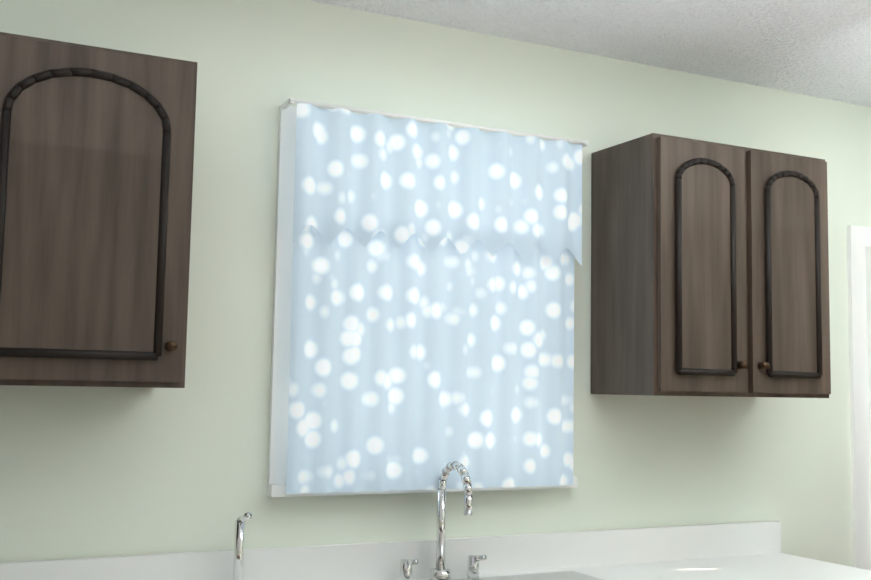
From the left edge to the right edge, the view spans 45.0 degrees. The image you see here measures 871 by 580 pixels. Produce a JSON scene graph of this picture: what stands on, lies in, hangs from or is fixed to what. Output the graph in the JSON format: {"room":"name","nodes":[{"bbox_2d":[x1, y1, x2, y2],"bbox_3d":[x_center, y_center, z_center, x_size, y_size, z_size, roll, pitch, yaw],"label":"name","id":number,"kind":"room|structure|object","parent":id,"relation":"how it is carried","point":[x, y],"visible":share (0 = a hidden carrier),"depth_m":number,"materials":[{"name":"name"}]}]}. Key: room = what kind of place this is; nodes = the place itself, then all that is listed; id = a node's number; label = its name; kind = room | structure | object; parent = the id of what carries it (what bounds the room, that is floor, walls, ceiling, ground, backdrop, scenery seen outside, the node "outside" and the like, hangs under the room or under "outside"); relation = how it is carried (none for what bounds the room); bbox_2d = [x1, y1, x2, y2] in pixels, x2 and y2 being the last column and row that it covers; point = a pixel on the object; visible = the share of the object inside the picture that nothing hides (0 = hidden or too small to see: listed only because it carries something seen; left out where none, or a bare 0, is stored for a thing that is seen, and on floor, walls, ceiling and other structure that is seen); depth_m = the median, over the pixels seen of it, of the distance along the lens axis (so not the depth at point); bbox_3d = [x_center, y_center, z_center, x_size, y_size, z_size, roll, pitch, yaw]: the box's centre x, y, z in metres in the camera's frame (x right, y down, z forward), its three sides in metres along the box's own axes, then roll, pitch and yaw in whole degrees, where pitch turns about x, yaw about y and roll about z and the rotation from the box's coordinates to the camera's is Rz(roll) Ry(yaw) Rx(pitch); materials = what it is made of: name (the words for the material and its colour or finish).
{"room":"kitchen","nodes":[
{"label":"kitchen","id":0,"kind":"room"},
{"bbox_2d":[0,0,870,566],"bbox_3d":[-0.664,0.425,2.635,7.120,2.440,0.140,4,-6,-26],"label":"wall","id":1,"kind":"structure","parent":0,"point":[96,472],"depth_m":2.83,"materials":[{"name":"green paint"}]},
{"bbox_2d":[0,32,197,387],"bbox_3d":[-0.806,-0.152,2.343,0.460,0.730,0.331,4,-6,-26],"label":"upper cabinet","id":2,"kind":"object","parent":1,"relation":"attached to","point":[96,162],"visible":1,"depth_m":2.19,"materials":[{"name":"brown wood"}]},
{"bbox_2d":[267,105,577,496],"bbox_3d":[-0.020,0.048,2.941,0.920,1.010,0.130,4,-6,-26],"label":"kitchen window","id":3,"kind":"structure","parent":1,"relation":"in","point":[280,374],"depth_m":2.71,"materials":[{"name":"white"}]},
{"bbox_2d":[281,97,588,493],"bbox_3d":[0.018,0.036,2.867,0.920,1.002,0.077,4,-6,-26],"label":"curtain","id":4,"kind":"object","parent":3,"relation":"hanging from","point":[432,323],"visible":0.98,"depth_m":2.84,"materials":[{"name":"fabric"}]},
{"bbox_2d":[591,133,830,397],"bbox_3d":[0.840,-0.047,3.159,0.660,0.730,0.341,4,-6,-26],"label":"upper cabinet","id":5,"kind":"object","parent":1,"relation":"attached to","point":[709,268],"visible":1,"depth_m":3.02,"materials":[{"name":"brown wood"}]},
{"bbox_2d":[846,225,870,570],"bbox_3d":[1.731,0.790,3.723,0.690,2.000,0.018,4,-6,-26],"label":"door frame","id":6,"kind":"structure","parent":1,"relation":"attached to","point":[858,239],"depth_m":3.61,"materials":[{"name":"white"}]},
{"bbox_2d":[865,246,870,502],"bbox_3d":[1.753,0.817,3.674,0.550,1.922,0.118,4,-6,-26],"label":"door","id":7,"kind":"structure","parent":1,"relation":"in","point":[868,274],"depth_m":3.64,"materials":[{"name":"white"}]},
{"bbox_2d":[308,0,870,106],"bbox_3d":[1.520,-1.008,0.538,8.990,0.100,6.050,4,-6,-26],"label":"ceiling","id":8,"kind":"structure","parent":0,"point":[818,48],"depth_m":3.01,"materials":[{"name":"white paint"}]},
{"bbox_3d":[1.475,1.521,0.302,8.990,0.100,6.050,4,-6,-26],"label":"floor","id":9,"kind":"structure","parent":0,"visible":0},
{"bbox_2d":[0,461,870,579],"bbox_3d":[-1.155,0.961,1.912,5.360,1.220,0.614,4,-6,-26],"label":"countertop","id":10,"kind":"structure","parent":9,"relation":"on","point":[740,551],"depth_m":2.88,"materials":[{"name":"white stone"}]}
]}

